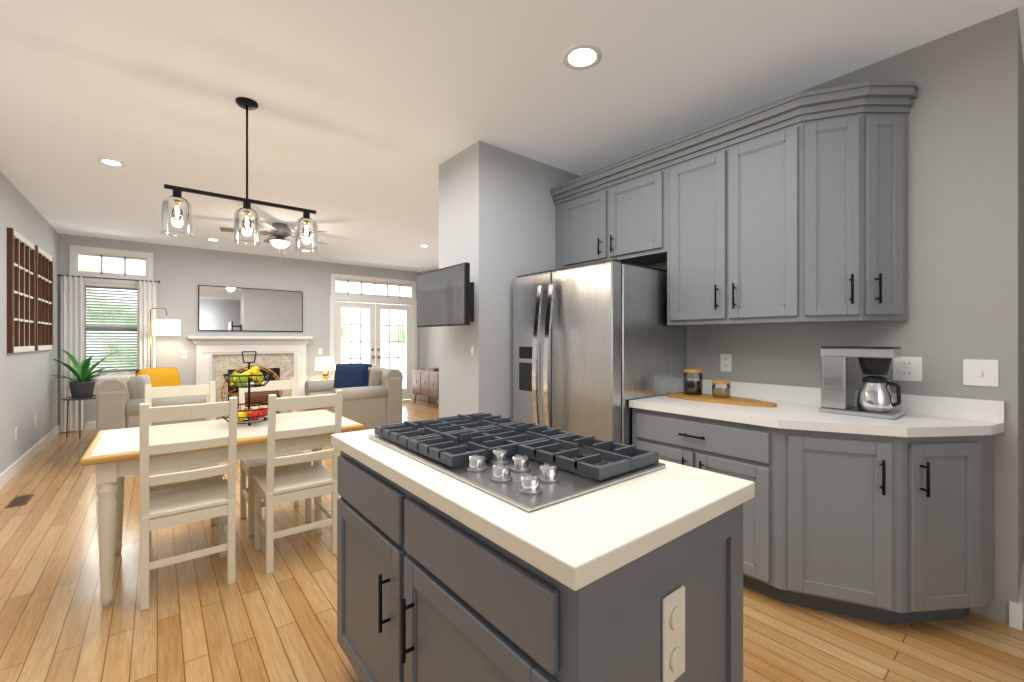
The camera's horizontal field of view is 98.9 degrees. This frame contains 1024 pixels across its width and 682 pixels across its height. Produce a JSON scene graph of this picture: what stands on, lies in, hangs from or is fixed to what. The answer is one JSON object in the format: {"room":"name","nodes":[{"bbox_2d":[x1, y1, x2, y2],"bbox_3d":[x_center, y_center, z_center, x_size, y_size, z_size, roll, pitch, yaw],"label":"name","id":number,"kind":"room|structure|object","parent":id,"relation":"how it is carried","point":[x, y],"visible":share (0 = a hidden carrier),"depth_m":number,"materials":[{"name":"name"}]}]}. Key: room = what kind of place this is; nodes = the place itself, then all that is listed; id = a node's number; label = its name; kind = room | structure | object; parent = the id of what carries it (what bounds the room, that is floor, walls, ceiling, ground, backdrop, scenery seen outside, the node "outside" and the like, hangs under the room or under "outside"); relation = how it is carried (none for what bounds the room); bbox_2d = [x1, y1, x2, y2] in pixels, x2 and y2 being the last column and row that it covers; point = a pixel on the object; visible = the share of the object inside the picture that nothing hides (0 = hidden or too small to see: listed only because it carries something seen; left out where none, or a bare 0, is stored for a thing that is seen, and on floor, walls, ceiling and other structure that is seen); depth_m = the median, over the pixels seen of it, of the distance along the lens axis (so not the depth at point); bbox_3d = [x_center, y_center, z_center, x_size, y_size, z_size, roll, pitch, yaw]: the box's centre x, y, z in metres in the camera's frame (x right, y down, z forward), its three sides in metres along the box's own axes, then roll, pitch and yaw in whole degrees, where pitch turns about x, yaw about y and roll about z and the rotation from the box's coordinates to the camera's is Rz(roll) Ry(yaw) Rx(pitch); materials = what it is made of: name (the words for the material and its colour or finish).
{"room":"kitchen","nodes":[
{"label":"kitchen","id":0,"kind":"room"},
{"bbox_2d":[0,171,57,473],"bbox_3d":[-3.151,-0.100,2.080,0.120,2.800,10.800,0,0,-39],"label":"wall","id":1,"kind":"structure","parent":0,"point":[28,387],"depth_m":4.58,"materials":[{"name":"grey paint"}]},
{"bbox_2d":[7,227,35,352],"bbox_3d":[-4.966,-0.460,4.445,0.032,1.160,1.000,0,0,-39],"label":"frame","id":2,"kind":"object","parent":1,"relation":"attached to","point":[14,238],"visible":1,"depth_m":4.38,"materials":[{"name":"brown wood"}]},
{"bbox_2d":[0,425,59,488],"bbox_3d":[-3.069,1.245,2.086,0.015,0.110,10.465,0,0,-39],"label":"baseboard","id":3,"kind":"structure","parent":1,"relation":"attached to","point":[13,469],"depth_m":4.59,"materials":[{"name":"white wood"}]},
{"bbox_2d":[35,245,52,350],"bbox_3d":[-5.640,-0.470,5.277,0.032,1.180,0.980,0,0,-39],"label":"frame","id":4,"kind":"object","parent":1,"relation":"attached to","point":[44,300],"visible":0.81,"depth_m":5.27,"materials":[{"name":"brown wood"}]},
{"bbox_2d":[58,233,419,431],"bbox_3d":[-4.241,-0.100,7.955,5.820,2.800,0.178,0,0,-39],"label":"wall","id":5,"kind":"structure","parent":0,"point":[180,273],"depth_m":7.58,"materials":[{"name":"grey paint"}]},
{"bbox_2d":[58,274,159,431],"bbox_3d":[-5.903,0.184,6.463,1.112,2.201,0.121,0,0,-39],"label":"curtain","id":6,"kind":"object","parent":5,"relation":"attached to","point":[73,316],"visible":0.81,"depth_m":6.22,"materials":[{"name":"white fabric"}]},
{"bbox_2d":[85,283,136,370],"bbox_3d":[-5.959,-0.188,6.533,0.660,1.295,0.045,0,0,-39],"label":"window blind","id":7,"kind":"object","parent":5,"relation":"attached to","point":[104,286],"visible":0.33,"depth_m":6.53,"materials":[{"name":"white plastic"}]},
{"bbox_2d":[181,351,186,358],"bbox_3d":[-5.273,0.240,7.044,0.075,0.120,0.015,0,0,-39],"label":"light switch","id":8,"kind":"object","parent":5,"relation":"attached to","point":[183,354],"visible":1,"depth_m":7.04,"materials":[{"name":"white plastic"}]},
{"bbox_2d":[198,285,302,331],"bbox_3d":[-4.510,-0.525,7.651,1.580,0.750,0.025,0,0,-39],"label":"mirror","id":9,"kind":"object","parent":5,"relation":"attached to","point":[221,308],"visible":0.89,"depth_m":7.59,"materials":[{"name":"black mirror"}]},
{"bbox_2d":[318,348,322,354],"bbox_3d":[-3.653,0.220,8.356,0.075,0.120,0.015,0,0,-39],"label":"light switch","id":10,"kind":"object","parent":5,"relation":"attached to","point":[320,351],"visible":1,"depth_m":8.36,"materials":[{"name":"white plastic"}]},
{"bbox_2d":[420,267,438,402],"bbox_3d":[-0.270,-0.100,7.579,0.120,2.800,5.480,0,0,-39],"label":"wall","id":11,"kind":"structure","parent":0,"point":[429,347],"depth_m":9.32,"materials":[{"name":"grey paint"}]},
{"bbox_2d":[439,141,580,418],"bbox_3d":[0.620,-0.100,4.388,2.754,2.800,0.628,0,0,-39],"label":"wall","id":12,"kind":"structure","parent":0,"point":[497,218],"depth_m":3.47,"materials":[{"name":"grey paint"}]},
{"bbox_2d":[417,262,473,326],"bbox_3d":[-0.428,-0.310,3.289,0.280,0.420,0.710,0,0,-39],"label":"tv","id":13,"kind":"object","parent":12,"relation":"attached to","point":[445,296],"visible":1,"depth_m":3.15,"materials":[{"name":"black plastic"}]},
{"bbox_2d":[0,399,1023,681],"bbox_3d":[-0.976,1.350,3.906,6.000,0.100,10.900,0,0,-39],"label":"floor","id":14,"kind":"structure","parent":0,"point":[200,619],"depth_m":2.04,"materials":[{"name":"brown wood"}]},
{"bbox_2d":[5,494,33,507],"bbox_3d":[-3.972,1.296,3.539,0.110,0.007,0.300,0,0,-39],"label":"floor vent","id":15,"kind":"object","parent":14,"relation":"in","point":[20,500],"visible":1,"depth_m":3.53,"materials":[{"name":"brown wood"}]},
{"bbox_2d":[62,395,95,439],"bbox_3d":[-5.754,1.030,5.866,0.390,0.540,0.390,0,0,-39],"label":"side table","id":16,"kind":"object","parent":14,"relation":"on","point":[68,399],"visible":0.6,"depth_m":5.73,"materials":[{"name":"black metal"}]},
{"bbox_2d":[51,349,120,397],"bbox_3d":[-5.727,0.435,6.023,0.778,0.676,0.670,0,0,-39],"label":"potted plant","id":17,"kind":"object","parent":16,"relation":"on","point":[83,386],"visible":0.98,"depth_m":5.83,"materials":[{"name":"plant"}]},
{"bbox_2d":[95,367,205,434],"bbox_3d":[-4.484,0.815,5.505,0.982,0.969,1.630,0,0,-39],"label":"sofa","id":18,"kind":"object","parent":14,"relation":"on","point":[120,397],"visible":0.54,"depth_m":4.84,"materials":[{"name":"grey fabric"}]},
{"bbox_2d":[150,308,179,367],"bbox_3d":[-5.277,0.411,6.561,0.495,1.777,0.330,0,0,-39],"label":"floor lamp","id":19,"kind":"object","parent":14,"relation":"on","point":[166,326],"visible":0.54,"depth_m":6.49,"materials":[{"name":"white fabric"}]},
{"bbox_2d":[145,381,223,560],"bbox_3d":[-2.144,0.798,2.855,0.400,1.004,0.500,0,0,-39],"label":"chair","id":20,"kind":"object","parent":14,"relation":"on","point":[151,392],"visible":0.23,"depth_m":2.93,"materials":[{"name":"white paint"}]},
{"bbox_2d":[138,397,237,610],"bbox_3d":[-1.732,0.798,2.345,0.400,1.004,0.500,0,0,-39],"label":"chair","id":21,"kind":"object","parent":14,"relation":"on","point":[165,508],"visible":1,"depth_m":2.21,"materials":[{"name":"white paint"}]},
{"bbox_2d":[79,409,363,607],"bbox_3d":[-1.740,0.925,2.760,1.330,0.750,0.840,0,0,-39],"label":"dining table","id":22,"kind":"object","parent":14,"relation":"on","point":[113,455],"visible":0.77,"depth_m":2.42,"materials":[{"name":"brown wood"}]},
{"bbox_2d":[221,351,273,425],"bbox_3d":[-1.730,0.311,2.884,0.353,0.474,0.353,0,0,-39],"label":"fruit basket","id":23,"kind":"object","parent":22,"relation":"on","point":[242,379],"visible":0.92,"depth_m":2.84,"materials":[{"name":"black metal"}]},
{"bbox_2d":[188,336,311,419],"bbox_3d":[-4.455,0.618,7.567,1.840,1.365,0.228,0,0,-39],"label":"fireplace","id":24,"kind":"object","parent":14,"relation":"on","point":[281,357],"visible":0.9,"depth_m":7.51,"materials":[{"name":"wood"}]},
{"bbox_2d":[221,365,282,413],"bbox_3d":[-4.021,0.853,6.872,0.870,0.895,0.529,0,0,-39],"label":"rattan chair","id":25,"kind":"object","parent":14,"relation":"on","point":[260,396],"visible":0.29,"depth_m":6.81,"materials":[{"name":"brown wood"}]},
{"bbox_2d":[239,377,311,535],"bbox_3d":[-1.735,0.798,3.199,0.400,1.004,0.500,0,0,-39],"label":"chair","id":26,"kind":"object","parent":14,"relation":"on","point":[250,467],"visible":0.33,"depth_m":3.14,"materials":[{"name":"white paint"}]},
{"bbox_2d":[253,390,342,573],"bbox_3d":[-1.309,0.798,2.674,0.400,1.004,0.500,0,0,-39],"label":"chair","id":27,"kind":"object","parent":14,"relation":"on","point":[272,488],"visible":0.88,"depth_m":2.56,"materials":[{"name":"white paint"}]},
{"bbox_2d":[305,363,402,430],"bbox_3d":[-2.473,0.820,6.748,0.990,0.960,1.630,0,0,-39],"label":"sofa","id":28,"kind":"object","parent":14,"relation":"on","point":[372,396],"visible":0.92,"depth_m":6.28,"materials":[{"name":"grey fabric"}]},
{"bbox_2d":[412,368,438,402],"bbox_3d":[-1.558,0.931,8.711,0.418,0.742,1.100,0,0,-39],"label":"sideboard","id":29,"kind":"object","parent":14,"relation":"on","point":[425,381],"visible":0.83,"depth_m":8.56,"materials":[{"name":"brown wood"}]},
{"bbox_2d":[331,441,742,681],"bbox_3d":[-0.047,0.860,1.444,0.716,0.880,1.276,0,0,-39],"label":"kitchen island","id":30,"kind":"object","parent":14,"relation":"on","point":[482,547],"depth_m":1.04,"materials":[{"name":"grey paint"}]},
{"bbox_2d":[331,413,754,592],"bbox_3d":[-0.038,0.399,1.462,0.700,0.042,1.320,0,0,-39],"label":"island countertop","id":31,"kind":"structure","parent":30,"relation":"on","point":[586,511],"depth_m":1.11,"materials":[{"name":"white stone"}]},
{"bbox_2d":[513,259,684,444],"bbox_3d":[0.588,0.400,3.271,0.939,1.800,0.975,0,0,-39],"label":"fridge","id":32,"kind":"object","parent":14,"relation":"on","point":[597,346],"visible":0.67,"depth_m":2.91,"materials":[{"name":"silver metal"}]},
{"bbox_2d":[629,406,752,589],"bbox_3d":[1.270,0.860,2.663,0.707,0.880,0.800,0,0,-39],"label":"base cabinet","id":33,"kind":"object","parent":14,"relation":"on","point":[725,448],"depth_m":2.37,"materials":[{"name":"grey paint"}]},
{"bbox_2d":[753,426,994,623],"bbox_3d":[1.724,0.860,2.103,0.707,0.880,0.758,0,0,-39],"label":"base cabinet","id":34,"kind":"object","parent":14,"relation":"on","point":[885,521],"depth_m":1.98,"materials":[{"name":"grey paint"}]},
{"bbox_2d":[629,394,1003,457],"bbox_3d":[1.494,0.399,2.374,0.722,0.042,1.530,0,0,-39],"label":"countertop","id":35,"kind":"structure","parent":34,"relation":"on","point":[971,437],"depth_m":2.03,"materials":[{"name":"white stone"}]},
{"bbox_2d":[666,369,776,406],"bbox_3d":[1.291,0.285,2.725,0.264,0.184,0.655,0,0,-39],"label":"jars","id":36,"kind":"object","parent":35,"relation":"on","point":[693,390],"visible":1,"depth_m":2.73,"materials":[{"name":"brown wood"}]},
{"bbox_2d":[819,346,903,419],"bbox_3d":[1.794,0.206,2.250,0.220,0.343,0.311,0,0,-39],"label":"coffee maker","id":37,"kind":"object","parent":35,"relation":"on","point":[874,397],"visible":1,"depth_m":2.21,"materials":[{"name":"silver metal"}]},
{"bbox_3d":[-3.434,1.020,8.054,0.420,0.560,0.420,0,0,-39],"label":"end table","id":38,"kind":"object","parent":14,"relation":"on","visible":0},
{"bbox_2d":[315,357,334,379],"bbox_3d":[-3.434,0.529,8.054,0.350,0.420,0.350,0,0,-39],"label":"table lamp","id":39,"kind":"object","parent":38,"relation":"on","point":[325,363],"visible":0.98,"depth_m":7.93,"materials":[{"name":"white fabric"}]},
{"bbox_2d":[0,0,1023,271],"bbox_3d":[-0.976,-1.550,3.906,6.000,0.100,10.900,0,0,-39],"label":"ceiling","id":40,"kind":"structure","parent":0,"point":[366,118],"depth_m":2.64,"materials":[{"name":"white paint"}]},
{"bbox_2d":[97,158,124,166],"bbox_3d":[-3.380,-1.496,3.697,0.176,0.007,0.176,0,0,-39],"label":"recessed light","id":41,"kind":"object","parent":40,"relation":"in","point":[110,162],"visible":0.98,"depth_m":3.69,"materials":[{"name":"white plastic"}]},
{"bbox_2d":[161,97,317,251],"bbox_3d":[-1.672,-1.056,2.764,0.846,0.887,0.146,0,0,-39],"label":"pendant light","id":42,"kind":"object","parent":40,"relation":"hanging from","point":[246,104],"visible":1,"depth_m":2.73,"materials":[{"name":"black metal"}]},
{"bbox_2d":[219,219,327,263],"bbox_3d":[-3.043,-1.236,5.720,1.291,0.527,1.242,0,0,-39],"label":"ceiling fan","id":43,"kind":"object","parent":40,"relation":"hanging from","point":[279,233],"visible":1,"depth_m":5.60,"materials":[{"name":"silver metal"}]},
{"bbox_2d":[563,44,601,69],"bbox_3d":[0.372,-1.496,2.321,0.206,0.007,0.206,0,0,-39],"label":"recessed light","id":44,"kind":"object","parent":40,"relation":"in","point":[582,57],"visible":1,"depth_m":2.31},
{"bbox_2d":[581,8,1023,629],"bbox_3d":[1.886,-0.100,3.333,1.114,2.800,2.634,0,0,-39],"label":"wall","id":45,"kind":"structure","parent":0,"point":[967,206],"depth_m":2.14,"materials":[{"name":"paint"}]},
{"bbox_2d":[554,161,665,268],"bbox_3d":[0.836,-0.899,3.482,0.352,0.600,1.070,0,0,-39],"label":"upper cabinet","id":46,"kind":"object","parent":45,"relation":"attached to","point":[623,218],"depth_m":3.28,"materials":[{"name":"grey paint"}]},
{"bbox_2d":[662,117,781,325],"bbox_3d":[1.418,-0.649,2.762,0.352,1.100,0.782,0,0,-39],"label":"upper cabinet","id":47,"kind":"object","parent":45,"relation":"attached to","point":[723,255],"depth_m":2.65,"materials":[{"name":"grey paint"}]},
{"bbox_2d":[720,354,731,371],"bbox_3d":[1.459,0.155,2.989,0.010,0.120,0.075,0,0,-39],"label":"electrical outlet","id":48,"kind":"object","parent":45,"relation":"attached to","point":[726,362],"visible":1,"depth_m":2.98,"materials":[{"name":"white plastic"}]},
{"bbox_2d":[689,378,1003,421],"bbox_3d":[1.767,0.329,2.595,0.020,0.098,1.530,0,0,-39],"label":"backsplash","id":49,"kind":"structure","parent":45,"relation":"attached to","point":[987,410],"depth_m":2.24,"materials":[{"name":"white stone"}]},
{"bbox_2d":[782,81,912,323],"bbox_3d":[1.770,-0.649,2.328,0.352,1.100,0.451,0,0,-39],"label":"upper cabinet","id":50,"kind":"object","parent":45,"relation":"attached to","point":[792,209],"depth_m":2.26,"materials":[{"name":"grey paint"}]},
{"bbox_2d":[893,357,921,381],"bbox_3d":[2.044,0.150,2.267,0.010,0.125,0.115,0,0,-39],"label":"electrical outlet","id":51,"kind":"object","parent":45,"relation":"attached to","point":[907,368],"visible":0.92,"depth_m":2.26,"materials":[{"name":"white plastic"}]},
{"bbox_2d":[963,359,998,386],"bbox_3d":[2.206,0.155,2.063,0.015,0.125,0.115,0,0,-39],"label":"light switch","id":52,"kind":"object","parent":45,"relation":"attached to","point":[976,372],"visible":1,"depth_m":2.06,"materials":[{"name":"white plastic"}]},
{"label":"outside","id":53,"kind":"structure","parent":0,"visible":0},
{"bbox_2d":[80,255,408,387],"bbox_3d":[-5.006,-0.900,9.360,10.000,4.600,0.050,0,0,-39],"label":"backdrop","id":54,"kind":"structure","parent":53,"point":[114,263],"depth_m":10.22,"materials":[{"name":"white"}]}
]}

